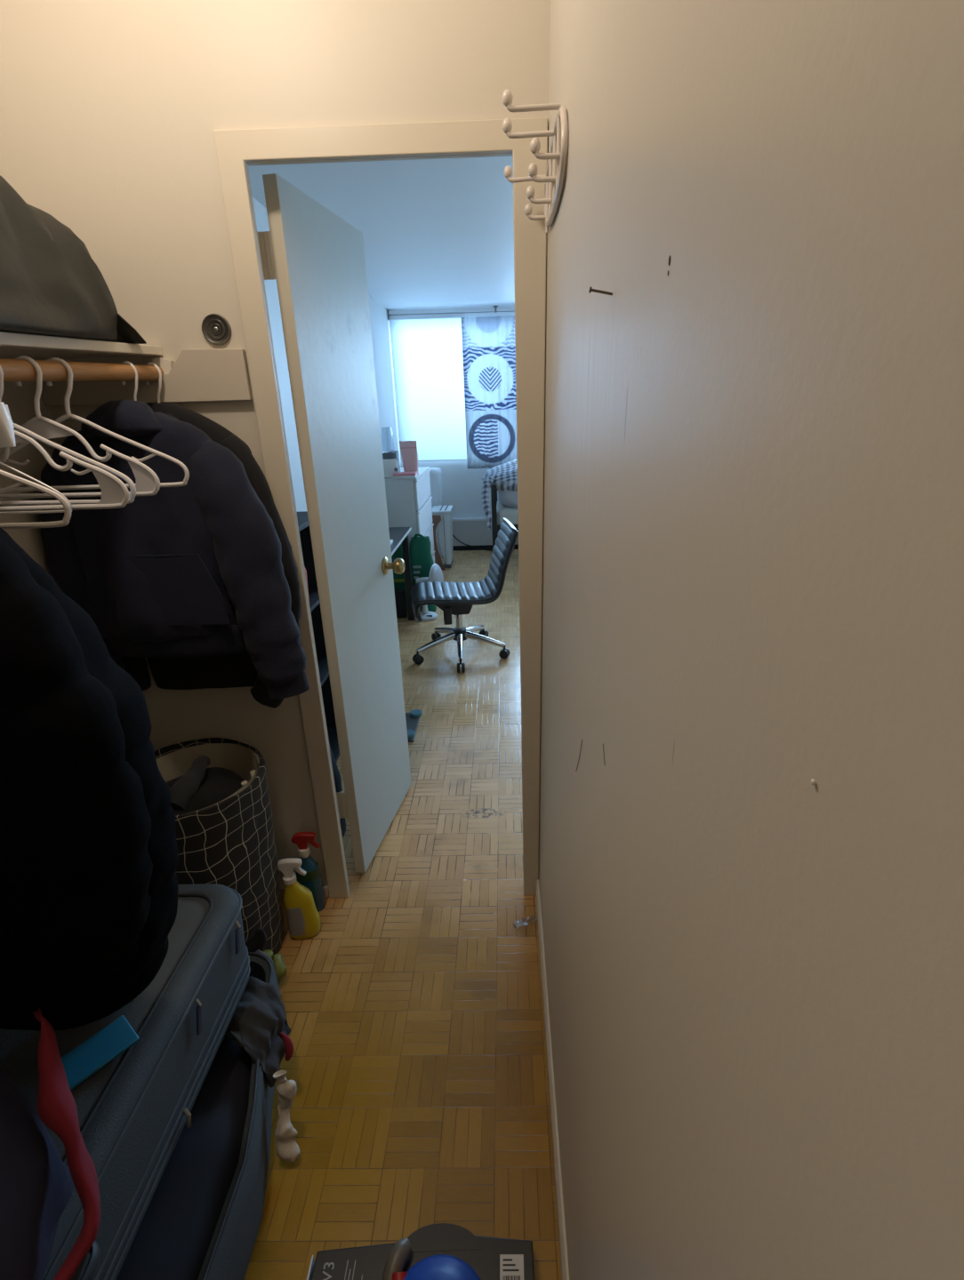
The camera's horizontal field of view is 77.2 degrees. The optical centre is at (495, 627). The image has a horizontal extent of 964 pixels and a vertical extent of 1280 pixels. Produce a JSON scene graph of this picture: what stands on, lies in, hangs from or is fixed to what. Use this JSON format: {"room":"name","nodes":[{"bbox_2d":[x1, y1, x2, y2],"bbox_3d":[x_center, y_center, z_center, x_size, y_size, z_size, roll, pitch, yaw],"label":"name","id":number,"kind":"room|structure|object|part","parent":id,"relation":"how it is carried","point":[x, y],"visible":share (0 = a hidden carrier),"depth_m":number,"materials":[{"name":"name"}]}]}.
{"room":"walk-in closet","nodes":[
{"label":"walk-in closet","id":0,"kind":"room"},
{"bbox_2d":[0,197,400,573],"bbox_3d":[-1.147,-0.934,2.839,0.120,2.900,7.950,-1,20,1],"label":"wall","id":1,"kind":"structure","parent":0,"point":[380,322],"depth_m":3.01,"materials":[{"name":"paint"}]},
{"bbox_2d":[0,331,173,373],"bbox_3d":[-0.951,-0.243,0.443,0.328,0.109,2.179,-1,20,1],"label":"closet shelf","id":2,"kind":"object","parent":1,"relation":"attached to","point":[12,345],"visible":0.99,"depth_m":1.21,"materials":[{"name":"paint"}]},
{"bbox_2d":[0,175,146,343],"bbox_3d":[-0.937,-0.600,0.829,0.357,0.380,1.100,-1,20,1],"label":"fabric bag","id":3,"kind":"object","parent":2,"relation":"on","point":[51,284],"visible":0.9,"depth_m":1.09,"materials":[{"name":"black fabric"}]},
{"bbox_2d":[152,357,173,373],"bbox_3d":[-0.806,-0.610,1.460,0.060,0.076,0.013,-1,20,1],"label":"socket","id":4,"kind":"object","parent":2,"relation":"attached to","point":[166,364],"depth_m":1.45,"materials":[{"name":"paint"}]},
{"bbox_2d":[0,0,550,885],"bbox_3d":[0.758,-0.512,1.532,3.720,2.900,0.085,-1,20,1],"label":"wall","id":5,"kind":"structure","parent":0,"point":[110,110],"depth_m":1.28,"materials":[{"name":"paint"}]},
{"bbox_2d":[41,348,252,406],"bbox_3d":[-0.852,-0.604,1.460,0.505,0.117,0.017,-1,20,1],"label":"shelf support board","id":6,"kind":"object","parent":5,"relation":"attached to","point":[212,374],"visible":0.8,"depth_m":1.46,"materials":[{"name":"paint"}]},
{"bbox_2d":[0,358,163,381],"bbox_3d":[-0.825,-0.201,0.449,0.035,0.116,2.165,-1,20,1],"label":"clothes rod","id":7,"kind":"object","parent":6,"relation":"attached to","point":[14,370],"visible":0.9,"depth_m":1.17,"materials":[{"name":"brown wood"}]},
{"bbox_2d":[0,469,71,528],"bbox_3d":[-0.816,-0.250,0.825,0.409,0.241,0.008,-2,20,-2],"label":"clothes hanger","id":8,"kind":"object","parent":7,"relation":"hanging from","point":[65,521],"visible":0.99,"depth_m":0.86,"materials":[{"name":"white plastic"}]},
{"bbox_2d":[0,402,71,514],"bbox_3d":[-0.830,-0.278,0.882,0.383,0.227,0.029,-1,20,1],"label":"hanger","id":9,"kind":"object","parent":7,"relation":"hanging from","point":[7,438],"visible":0.84,"depth_m":0.88,"materials":[{"name":"white plastic"}]},
{"bbox_3d":[-0.829,-0.227,0.890,0.383,0.126,0.003,-1,20,1],"label":"frame","id":10,"kind":"part","parent":9,"relation":"part of","materials":[{"name":"white plastic"}]},
{"bbox_2d":[0,430,129,511],"bbox_3d":[-0.809,-0.307,0.967,0.394,0.243,0.008,-2,20,-1],"label":"clothes hanger","id":11,"kind":"object","parent":7,"relation":"hanging from","point":[115,493],"visible":0.97,"depth_m":1.00,"materials":[{"name":"white plastic"}]},
{"bbox_2d":[0,365,135,506],"bbox_3d":[-0.816,-0.323,1.004,0.409,0.241,0.008,0,20,4],"label":"clothes hanger","id":12,"kind":"object","parent":7,"relation":"hanging from","point":[132,493],"visible":0.73,"depth_m":1.01,"materials":[{"name":"white plastic"}]},
{"bbox_3d":[-0.815,-0.277,1.020,0.409,0.144,0.008,0,20,4],"label":"frame","id":13,"kind":"part","parent":12,"relation":"part of","materials":[{"name":"white plastic"}]},
{"bbox_2d":[0,355,159,498],"bbox_3d":[-0.817,-0.356,1.087,0.394,0.243,0.008,0,20,4],"label":"clothes hanger","id":14,"kind":"object","parent":7,"relation":"hanging from","point":[148,484],"visible":0.82,"depth_m":1.09,"materials":[{"name":"white plastic"}]},
{"bbox_3d":[-0.815,-0.310,1.104,0.394,0.146,0.008,0,20,4],"label":"frame","id":15,"kind":"part","parent":14,"relation":"part of","materials":[{"name":"white plastic"}]},
{"bbox_2d":[0,357,189,492],"bbox_3d":[-0.816,-0.387,1.161,0.409,0.241,0.009,-2,20,-1],"label":"clothes hanger","id":16,"kind":"object","parent":7,"relation":"hanging from","point":[69,388],"visible":0.82,"depth_m":1.17,"materials":[{"name":"white plastic"}]},
{"bbox_3d":[-0.815,-0.342,1.178,0.409,0.144,0.008,-2,20,-1],"label":"frame","id":17,"kind":"part","parent":16,"relation":"part of","materials":[{"name":"white plastic"}]},
{"bbox_2d":[120,360,138,400],"bbox_3d":[-0.814,-0.474,1.374,0.311,0.241,0.008,-1,20,1],"label":"clothes hanger","id":18,"kind":"object","parent":7,"relation":"hanging from","point":[135,390],"visible":0.06,"depth_m":1.34,"materials":[{"name":"white plastic"}]},
{"bbox_2d":[39,399,309,699],"bbox_3d":[-0.787,-0.170,1.468,0.605,0.719,0.163,0,20,4],"label":"jacket","id":19,"kind":"object","parent":18,"relation":"hanging from","point":[195,569],"visible":0.87,"depth_m":1.41,"materials":[{"name":"black fabric"}]},
{"bbox_2d":[80,399,162,437],"bbox_3d":[-0.822,-0.459,1.334,0.196,0.082,0.088,-1,20,1],"label":"hood","id":20,"kind":"object","parent":19,"relation":"attached to","point":[124,418],"depth_m":1.31,"materials":[{"name":"blue"}]},
{"bbox_2d":[145,362,161,403],"bbox_3d":[-0.813,-0.512,1.467,0.328,0.241,0.008,-1,20,1],"label":"clothes hanger","id":21,"kind":"object","parent":7,"relation":"hanging from","point":[159,388],"visible":0.08,"depth_m":1.44,"materials":[{"name":"white plastic"}]},
{"bbox_2d":[120,402,301,708],"bbox_3d":[-0.791,-0.156,1.579,0.541,0.808,0.092,-1,20,1],"label":"jacket","id":22,"kind":"object","parent":21,"relation":"hanging from","point":[230,670],"visible":0.26,"depth_m":1.65,"materials":[{"name":"black fabric"}]},
{"bbox_3d":[-0.820,-0.205,0.717,0.307,0.241,0.008,-1,20,1],"label":"clothes hanger","id":23,"kind":"object","parent":7,"relation":"hanging from","visible":0},
{"bbox_2d":[0,527,178,1031],"bbox_3d":[-0.781,0.160,0.829,0.614,0.922,0.268,-1,20,1],"label":"puffer jacket","id":24,"kind":"object","parent":23,"relation":"hanging from","point":[89,853],"visible":1,"depth_m":0.77,"materials":[{"name":"black fabric"}]},
{"bbox_2d":[201,313,231,345],"bbox_3d":[-0.662,-0.704,1.427,0.068,0.068,0.008,-1,20,1],"label":"disc","id":25,"kind":"object","parent":5,"relation":"attached to","point":[216,329],"visible":1,"depth_m":1.43,"materials":[{"name":"grey metal"}]},
{"bbox_2d":[279,885,328,898],"bbox_3d":[-0.809,0.881,2.007,0.507,0.045,0.013,-1,20,1],"label":"baseboard","id":26,"kind":"structure","parent":5,"relation":"attached to","point":[282,887],"depth_m":2.00,"materials":[{"name":"paint"}]},
{"bbox_2d":[256,173,411,872],"bbox_3d":[-0.433,-0.182,1.965,0.120,2.024,0.578,3,21,12],"label":"door","id":27,"kind":"structure","parent":5,"relation":"in","point":[316,258],"depth_m":1.84,"materials":[{"name":"paint"}]},
{"bbox_3d":[-0.365,-0.220,2.168,0.073,0.064,0.064,2,20,10],"label":"handle","id":28,"kind":"part","parent":27,"relation":"part of","materials":[{"name":"gold metal"}]},
{"bbox_2d":[245,152,511,166],"bbox_3d":[-0.260,-1.051,1.347,0.653,0.035,0.087,-1,20,1],"label":"trim","id":29,"kind":"structure","parent":5,"relation":"attached to","point":[488,154],"depth_m":1.32,"materials":[{"name":"paint"}]},
{"bbox_2d":[213,117,547,897],"bbox_3d":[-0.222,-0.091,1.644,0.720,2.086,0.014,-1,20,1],"label":"trim","id":30,"kind":"structure","parent":5,"relation":"attached to","point":[236,148],"depth_m":1.44,"materials":[{"name":"paint"}]},
{"bbox_2d":[248,155,514,310],"bbox_3d":[0.757,-2.407,3.671,3.920,0.100,5.335,-1,20,1],"label":"ceiling","id":31,"kind":"structure","parent":0,"point":[437,233],"depth_m":3.17,"materials":[{"name":"paint"}]},
{"bbox_2d":[387,305,514,320],"bbox_3d":[0.687,-3.142,5.971,3.514,0.094,0.092,-1,20,1],"label":"rail","id":32,"kind":"object","parent":31,"relation":"attached to","point":[495,310],"visible":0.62,"depth_m":5.96,"materials":[{"name":"white metal"}]},
{"bbox_2d":[390,318,466,461],"bbox_3d":[-0.664,-2.430,6.243,0.737,1.378,0.009,-1,20,1],"label":"window","id":33,"kind":"structure","parent":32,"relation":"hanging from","point":[428,353],"depth_m":6.22,"materials":[{"name":"white"}]},
{"bbox_2d":[461,315,516,468],"bbox_3d":[-0.059,-2.382,6.199,0.535,1.452,0.030,-1,20,1],"label":"curtain","id":34,"kind":"object","parent":32,"relation":"hanging from","point":[488,342],"visible":0.95,"depth_m":6.18,"materials":[{"name":"white fabric"}]},
{"bbox_2d":[243,549,560,1279],"bbox_3d":[0.823,0.422,3.313,4.100,0.080,7.950,-1,20,1],"label":"floor","id":35,"kind":"structure","parent":0,"point":[417,1065],"depth_m":1.62,"materials":[{"name":"brown wood"}]},
{"bbox_2d":[0,883,279,1279],"bbox_3d":[-0.765,0.974,1.073,0.601,0.501,1.026,-1,20,1],"label":"suitcase","id":36,"kind":"object","parent":35,"relation":"on","point":[133,1111],"visible":0.58,"depth_m":1.07,"materials":[{"name":"grey fabric"}]},
{"bbox_2d":[0,1064,73,1279],"bbox_3d":[-0.817,0.734,0.642,0.543,0.243,0.494,-1,20,1],"label":"bag","id":37,"kind":"object","parent":36,"relation":"on","point":[36,1187],"visible":0.98,"depth_m":0.75,"materials":[{"name":"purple fabric"}]},
{"bbox_2d":[32,1007,100,1279],"bbox_3d":[-0.568,0.667,0.800,0.059,0.243,0.226,-11,22,-25],"label":"strap","id":38,"kind":"object","parent":37,"relation":"on","point":[57,1110],"visible":1,"depth_m":0.77,"materials":[{"name":"red fabric"}]},
{"bbox_3d":[-0.568,0.913,0.766,0.029,0.024,0.209,-1,20,1],"label":"carry handle","id":39,"kind":"part","parent":36,"relation":"part of","materials":[{"name":"grey plastic"}]},
{"bbox_2d":[61,1015,139,1090],"bbox_3d":[-0.678,0.720,1.021,0.070,0.006,0.115,14,25,37],"label":"folder","id":40,"kind":"object","parent":36,"relation":"on","point":[83,1061],"visible":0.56,"depth_m":1.02,"materials":[{"name":"blue plastic"}]},
{"bbox_3d":[-0.824,0.755,0.964,0.372,0.012,0.845,-1,20,1],"label":"panel","id":41,"kind":"part","parent":36,"relation":"part of","materials":[{"name":"grey"}]},
{"bbox_2d":[116,1038,251,1279],"bbox_3d":[-0.758,1.079,1.108,0.546,0.176,0.954,-1,20,1],"label":"compartment","id":42,"kind":"object","parent":36,"relation":"in","point":[172,1239],"visible":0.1,"depth_m":1.11,"materials":[{"name":"fabric"}]},
{"bbox_3d":[-0.566,0.899,1.109,0.011,0.035,0.017,-15,24,-33],"label":"zipper pull","id":43,"kind":"part","parent":36,"relation":"part of","materials":[{"name":"silver metal"}]},
{"bbox_3d":[-0.570,0.719,1.157,0.014,0.015,0.006,7,22,23],"label":"zipper pull","id":44,"kind":"part","parent":36,"relation":"part of","materials":[{"name":"silver metal"}]},
{"bbox_2d":[245,927,266,951],"bbox_3d":[-0.651,0.855,1.593,0.097,0.136,0.043,-1,20,1],"label":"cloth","id":45,"kind":"object","parent":36,"relation":"on","point":[258,940],"visible":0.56,"depth_m":1.57,"materials":[{"name":"black fabric"}]},
{"bbox_2d":[221,976,290,1087],"bbox_3d":[-0.562,0.923,1.391,0.161,0.149,0.187,-1,20,1],"label":"cloth","id":46,"kind":"object","parent":36,"relation":"in","point":[258,1020],"visible":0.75,"depth_m":1.36,"materials":[{"name":"grey fabric"}]},
{"bbox_2d":[279,1032,293,1061],"bbox_3d":[-0.482,0.963,1.393,0.023,0.050,0.048,-14,23,-30],"label":"cloth","id":47,"kind":"object","parent":36,"relation":"in","point":[289,1046],"visible":1,"depth_m":1.38,"materials":[{"name":"red fabric"}]},
{"bbox_2d":[154,737,284,954],"bbox_3d":[-0.814,0.675,1.721,0.378,0.626,0.372,-1,20,1],"label":"laundry basket","id":48,"kind":"object","parent":35,"relation":"on","point":[230,842],"visible":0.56,"depth_m":1.63,"materials":[{"name":"fabric"}]},
{"bbox_2d":[166,767,244,815],"bbox_3d":[-0.818,0.500,1.651,0.310,0.164,0.310,-1,20,1],"label":"pile","id":49,"kind":"object","parent":48,"relation":"in","point":[218,784],"visible":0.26,"depth_m":1.64,"materials":[{"name":"black fabric"}]},
{"bbox_2d":[169,755,210,810],"bbox_3d":[-0.823,0.415,1.638,0.071,0.079,0.224,-1,20,1],"label":"grey sleeve","id":50,"kind":"object","parent":49,"relation":"on","point":[187,786],"visible":0.91,"depth_m":1.58,"materials":[{"name":"grey fabric"}]},
{"bbox_3d":[-0.657,0.434,1.627,0.024,0.081,0.070,-1,20,1],"label":"handle","id":51,"kind":"part","parent":48,"relation":"part of","materials":[{"name":"beige"}]},
{"bbox_2d":[254,949,280,997],"bbox_3d":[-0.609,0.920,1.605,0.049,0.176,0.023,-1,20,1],"label":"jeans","id":52,"kind":"object","parent":35,"relation":"on","point":[259,951],"visible":0.25,"depth_m":1.58,"materials":[{"name":"blue fabric"}]},
{"bbox_2d":[263,949,286,983],"bbox_3d":[-0.622,0.947,1.699,0.061,0.118,0.063,-1,20,1],"label":"plastic bag","id":53,"kind":"object","parent":35,"relation":"on","point":[279,965],"visible":0.62,"depth_m":1.69,"materials":[{"name":"yellow plastic"}]},
{"bbox_2d":[272,1070,300,1162],"bbox_3d":[-0.454,1.053,1.303,0.050,0.159,0.100,-5,20,-10],"label":"toy","id":54,"kind":"object","parent":35,"relation":"on","point":[288,1150],"visible":1,"depth_m":1.30,"materials":[{"name":"beige plastic"}]},
{"bbox_2d":[277,857,319,939],"bbox_3d":[-0.596,0.814,1.824,0.098,0.280,0.066,-1,20,1],"label":"spray bottle","id":55,"kind":"object","parent":35,"relation":"on","point":[303,919],"visible":0.98,"depth_m":1.81,"materials":[{"name":"yellow plastic"}]},
{"bbox_2d":[290,832,325,911],"bbox_3d":[-0.592,0.774,1.917,0.089,0.292,0.055,-1,20,1],"label":"spray bottle","id":56,"kind":"object","parent":35,"relation":"on","point":[312,880],"visible":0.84,"depth_m":1.89,"materials":[{"name":"blue plastic"}]},
{"bbox_2d":[296,511,339,761],"bbox_3d":[-0.907,0.129,2.533,0.316,1.100,0.750,-1,20,1],"label":"shelf unit","id":57,"kind":"object","parent":35,"relation":"on","point":[302,517],"visible":0.02,"depth_m":2.82,"materials":[{"name":"black"}]},
{"bbox_2d":[304,567,309,600],"bbox_3d":[-0.859,-0.143,2.408,0.181,0.180,0.304,-1,20,1],"label":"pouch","id":58,"kind":"object","parent":57,"relation":"on","point":[304,567],"visible":0.06,"depth_m":2.47,"materials":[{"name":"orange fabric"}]},
{"bbox_2d":[328,744,345,837],"bbox_3d":[-0.724,0.545,2.188,0.307,0.542,0.175,-1,20,1],"label":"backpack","id":59,"kind":"object","parent":35,"relation":"on","point":[336,773],"visible":0.04,"depth_m":2.19,"materials":[{"name":"black"}]},
{"bbox_2d":[391,543,407,613],"bbox_3d":[-0.803,-0.414,4.687,0.238,0.631,0.105,-1,20,1],"label":"shopping bag","id":60,"kind":"object","parent":35,"relation":"on","point":[399,581],"visible":0.05,"depth_m":4.65,"materials":[{"name":"teal"}]},
{"bbox_2d":[392,578,404,582],"bbox_3d":[-0.802,-0.358,4.656,0.188,0.024,0.008,-1,20,1],"label":"print","id":61,"kind":"object","parent":60,"relation":"attached to","point":[395,580],"depth_m":4.65,"materials":[{"name":"green"}]},
{"bbox_2d":[393,588,407,617],"bbox_3d":[-0.820,-0.181,4.655,0.250,0.219,0.060,-1,20,1],"label":"storage box","id":62,"kind":"object","parent":35,"relation":"on","point":[400,597],"visible":0.44,"depth_m":4.62,"materials":[{"name":"black"}]},
{"bbox_2d":[388,527,414,620],"bbox_3d":[-0.837,-0.124,3.816,0.407,0.690,1.735,-1,20,1],"label":"desk","id":63,"kind":"object","parent":35,"relation":"on","point":[399,535],"visible":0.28,"depth_m":4.44,"materials":[{"name":"grey wood"}]},
{"bbox_3d":[-0.657,-0.375,4.515,0.044,0.672,0.044,-1,20,1],"label":"leg","id":64,"kind":"part","parent":63,"relation":"part of","materials":[{"name":"black metal"}]},
{"bbox_2d":[384,466,435,583],"bbox_3d":[-0.803,-0.771,5.083,0.464,1.035,0.860,-1,20,1],"label":"dresser","id":65,"kind":"object","parent":35,"relation":"on","point":[408,500],"visible":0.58,"depth_m":4.61,"materials":[{"name":"white laminate"}]},
{"bbox_2d":[382,452,399,478],"bbox_3d":[-0.805,-1.307,4.514,0.136,0.359,0.136,-1,20,1],"label":"blender","id":66,"kind":"object","parent":65,"relation":"on","point":[390,466],"visible":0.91,"depth_m":4.50,"materials":[{"name":"white plastic"}]},
{"bbox_2d":[388,450,399,471],"bbox_3d":[-0.807,-1.309,4.790,0.062,0.174,0.120,-1,20,1],"label":"box","id":67,"kind":"object","parent":65,"relation":"on","point":[395,452],"visible":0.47,"depth_m":4.77,"materials":[{"name":"grey"}]},
{"bbox_2d":[392,471,417,478],"bbox_3d":[-0.684,-1.144,4.535,0.170,0.033,0.146,-1,20,1],"label":"magazine","id":68,"kind":"object","parent":65,"relation":"on","point":[413,474],"visible":0.96,"depth_m":4.47,"materials":[{"name":"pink paper"}]},
{"bbox_2d":[398,440,418,475],"bbox_3d":[-0.670,-1.295,4.626,0.139,0.255,0.073,-1,20,1],"label":"pouch","id":69,"kind":"object","parent":65,"relation":"on","point":[408,449],"visible":0.85,"depth_m":4.61,"materials":[{"name":"pink paper"}]},
{"bbox_3d":[-0.599,-1.131,4.949,0.018,0.210,0.852,-1,20,1],"label":"drawer","id":70,"kind":"part","parent":65,"relation":"part of","materials":[{"name":"white wood"}]},
{"bbox_3d":[-0.592,-0.907,5.031,0.018,0.215,0.852,-1,20,1],"label":"drawer","id":71,"kind":"part","parent":65,"relation":"part of","materials":[{"name":"white wood"}]},
{"bbox_3d":[-0.586,-0.677,5.115,0.018,0.225,0.852,-1,20,1],"label":"drawer","id":72,"kind":"part","parent":65,"relation":"part of","materials":[{"name":"white wood"}]},
{"bbox_2d":[405,709,422,742],"bbox_3d":[-0.459,0.494,3.051,0.143,0.033,0.281,-1,20,1],"label":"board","id":73,"kind":"object","parent":35,"relation":"on","point":[412,718],"visible":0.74,"depth_m":3.08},
{"bbox_2d":[306,1223,534,1279],"bbox_3d":[-0.137,1.195,0.999,0.410,0.106,0.333,-1,20,1],"label":"product box","id":74,"kind":"object","parent":35,"relation":"on","point":[438,1251],"visible":1,"depth_m":1.10,"materials":[{"name":"grey printed cardboard"}]},
{"bbox_3d":[-0.341,1.232,0.997,0.003,0.045,0.278,-1,20,1],"label":"panel","id":75,"kind":"part","parent":74,"relation":"part of","materials":[{"name":"grey"}]},
{"bbox_2d":[344,1260,362,1279],"bbox_3d":[-0.254,1.175,1.075,0.040,0.001,0.075,-1,20,1],"label":"print","id":76,"kind":"object","parent":74,"relation":"on","point":[353,1269],"depth_m":1.10,"materials":[{"name":"grey"}]},
{"bbox_3d":[-0.181,1.153,1.086,0.038,0.042,0.084,4,21,16],"label":"spout","id":77,"kind":"part","parent":74,"relation":"part of","materials":[{"name":"brown plastic"}]},
{"bbox_2d":[408,533,436,612],"bbox_3d":[-0.571,-0.421,4.687,0.195,0.631,0.112,-4,20,-7],"label":"shopping bag","id":78,"kind":"object","parent":35,"relation":"on","point":[420,557],"visible":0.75,"depth_m":4.62,"materials":[{"name":"green fabric"}]},
{"bbox_3d":[-0.576,-0.680,4.575,0.101,0.068,0.047,-1,20,1],"label":"handle","id":79,"kind":"part","parent":78,"relation":"part of","materials":[{"name":"teal"}]},
{"bbox_2d":[414,563,443,621],"bbox_3d":[-0.522,-0.274,4.591,0.241,0.421,0.225,-1,20,1],"label":"desk fan","id":80,"kind":"object","parent":35,"relation":"on","point":[436,574],"visible":0.52,"depth_m":4.56,"materials":[{"name":"white plastic"}]},
{"bbox_3d":[-0.548,-0.208,4.615,0.056,0.215,0.056,-1,20,1],"label":"stem","id":81,"kind":"part","parent":80,"relation":"part of","materials":[{"name":"white plastic"}]},
{"bbox_2d":[428,564,443,582],"bbox_3d":[-0.452,-0.363,4.557,0.065,0.223,0.224,5,21,17],"label":"grille","id":82,"kind":"object","parent":80,"relation":"attached to","point":[436,574],"depth_m":4.50,"materials":[{"name":"grey plastic"}]},
{"bbox_2d":[429,467,441,557],"bbox_3d":[-0.687,-1.200,6.384,0.245,0.936,0.310,-1,20,1],"label":"laundry hamper","id":83,"kind":"object","parent":35,"relation":"on","point":[435,473],"visible":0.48,"depth_m":6.18,"materials":[{"name":"white"}]},
{"bbox_3d":[-0.700,-1.610,6.234,0.245,0.062,0.310,-1,20,1],"label":"lid","id":84,"kind":"part","parent":83,"relation":"part of","materials":[{"name":"white"}]},
{"bbox_2d":[432,514,445,570],"bbox_3d":[-0.583,-0.827,5.923,0.144,0.549,0.020,-1,20,1],"label":"wooden board","id":85,"kind":"object","parent":35,"relation":"on","point":[436,518],"visible":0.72,"depth_m":5.92,"materials":[{"name":"brown wood"}]},
{"bbox_2d":[431,505,453,567],"bbox_3d":[-0.536,-0.915,6.114,0.205,0.583,0.340,-1,20,1],"label":"heater","id":86,"kind":"object","parent":35,"relation":"on","point":[444,526],"visible":0.91,"depth_m":5.97,"materials":[{"name":"white metal"}]},
{"bbox_2d":[410,518,518,672],"bbox_3d":[-0.206,-0.219,3.803,0.701,0.843,0.628,-1,20,1],"label":"office chair","id":87,"kind":"object","parent":35,"relation":"on","point":[458,598],"visible":1,"depth_m":3.78,"materials":[{"name":"grey leather"}]},
{"bbox_3d":[-0.384,0.094,3.849,0.267,0.092,0.043,-12,22,-25],"label":"leg","id":88,"kind":"part","parent":87,"relation":"part of","materials":[{"name":"silver metal"}]},
{"bbox_3d":[-0.340,0.019,4.048,0.043,0.092,0.267,-17,25,-36],"label":"leg","id":89,"kind":"part","parent":87,"relation":"part of","materials":[{"name":"silver metal"}]},
{"bbox_3d":[-0.285,-0.189,3.824,0.496,0.138,0.400,-4,20,-7],"label":"seat","id":90,"kind":"part","parent":87,"relation":"part of","materials":[{"name":"grey leather"}]},
{"bbox_3d":[-0.221,0.120,3.764,0.043,0.092,0.267,-3,20,-4],"label":"leg","id":91,"kind":"part","parent":87,"relation":"part of","materials":[{"name":"silver metal"}]},
{"bbox_3d":[-0.173,-0.301,3.582,0.640,0.518,0.022,-4,20,-7],"label":"frame","id":92,"kind":"part","parent":87,"relation":"part of","materials":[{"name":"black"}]},
{"bbox_3d":[-0.157,0.009,4.063,0.043,0.092,0.267,8,22,26],"label":"leg","id":93,"kind":"part","parent":87,"relation":"part of","materials":[{"name":"silver metal"}]},
{"bbox_3d":[-0.074,0.077,3.870,0.267,0.092,0.043,5,21,18],"label":"leg","id":94,"kind":"part","parent":87,"relation":"part of","materials":[{"name":"silver metal"}]},
{"bbox_3d":[0.022,-0.442,3.781,0.166,0.422,0.400,-4,20,-7],"label":"backrest","id":95,"kind":"part","parent":87,"relation":"part of","materials":[{"name":"grey leather"}]},
{"bbox_2d":[452,534,492,551],"bbox_3d":[-0.243,-0.949,6.735,0.511,0.204,0.032,2,20,9],"label":"power cord","id":96,"kind":"object","parent":35,"relation":"on","point":[452,534],"visible":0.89,"depth_m":6.75,"materials":[{"name":"black plastic"}]},
{"bbox_2d":[452,517,518,550],"bbox_3d":[0.748,-1.067,6.747,2.515,0.362,0.076,-1,20,1],"label":"baseboard heater","id":97,"kind":"object","parent":35,"relation":"on","point":[469,531],"visible":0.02,"depth_m":6.74,"materials":[{"name":"white metal"}]},
{"bbox_2d":[490,484,518,548],"bbox_3d":[0.916,-1.098,6.137,1.899,0.830,0.844,-1,20,1],"label":"bed","id":98,"kind":"object","parent":35,"relation":"on","point":[499,511],"visible":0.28,"depth_m":5.73,"materials":[{"name":"black metal"}]},
{"bbox_3d":[-0.015,-0.940,5.779,0.044,0.830,0.044,-1,20,1],"label":"post","id":99,"kind":"part","parent":98,"relation":"part of","materials":[{"name":"black metal"}]},
{"bbox_2d":[496,490,517,508],"bbox_3d":[0.689,-1.365,6.018,1.347,0.222,0.868,-1,20,1],"label":"duvet","id":100,"kind":"object","parent":98,"relation":"on","point":[508,499],"visible":0.21,"depth_m":5.72,"materials":[{"name":"grey fabric"}]},
{"bbox_2d":[480,458,517,490],"bbox_3d":[0.548,-1.541,5.925,1.386,0.311,0.855,-1,20,1],"label":"plaid blanket","id":101,"kind":"object","parent":100,"relation":"on","point":[505,476],"visible":0.19,"depth_m":5.64,"materials":[{"name":"fabric"}]},
{"bbox_2d":[480,475,494,529],"bbox_3d":[-0.075,-1.166,5.672,0.085,0.500,0.122,13,25,35],"label":"hanging cloth","id":102,"kind":"object","parent":101,"relation":"hanging from","point":[484,495],"visible":1,"depth_m":5.62,"materials":[{"name":"fabric"}]},
{"bbox_3d":[0.913,-1.203,6.094,1.822,0.149,0.818,-1,20,1],"label":"mattress","id":103,"kind":"part","parent":98,"relation":"part of","materials":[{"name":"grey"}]},
{"bbox_3d":[0.914,-0.965,5.760,1.830,0.070,0.030,-1,20,1],"label":"rail","id":104,"kind":"part","parent":98,"relation":"part of","materials":[{"name":"black metal"}]},
{"bbox_2d":[389,320,497,518],"bbox_3d":[0.818,-2.088,6.500,3.720,2.445,0.160,-1,20,1],"label":"wall","id":105,"kind":"structure","parent":0,"point":[461,485],"depth_m":6.62,"materials":[{"name":"paint"}]},
{"bbox_2d":[538,0,963,1279],"bbox_3d":[0.196,-0.043,0.294,0.217,2.900,2.585,-1,20,1],"label":"wall","id":106,"kind":"structure","parent":0,"point":[753,571],"depth_m":0.25,"materials":[{"name":"paint"}]},
{"bbox_2d":[502,88,567,233],"bbox_3d":[0.062,-0.831,1.095,0.099,0.147,0.413,-1,20,1],"label":"hook rack","id":107,"kind":"object","parent":106,"relation":"attached to","point":[554,179],"visible":1,"depth_m":1.05,"materials":[{"name":"white metal"}]},
{"bbox_3d":[0.105,-0.821,1.099,0.012,0.124,0.413,-1,20,1],"label":"frame","id":108,"kind":"part","parent":107,"relation":"part of","materials":[{"name":"white metal"}]},
{"bbox_2d":[535,879,568,1279],"bbox_3d":[0.122,1.292,0.772,0.013,0.068,2.565,-1,20,1],"label":"baseboard","id":109,"kind":"structure","parent":106,"relation":"attached to","point":[560,1212],"depth_m":1.33,"materials":[{"name":"paint"}]},
{"bbox_2d":[588,286,612,295],"bbox_3d":[0.100,-0.314,0.564,0.026,0.008,0.005,-2,20,0],"label":"nail","id":110,"kind":"object","parent":106,"relation":"attached to","point":[590,287],"visible":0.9,"depth_m":0.56,"materials":[{"name":"grey metal"}]}
]}

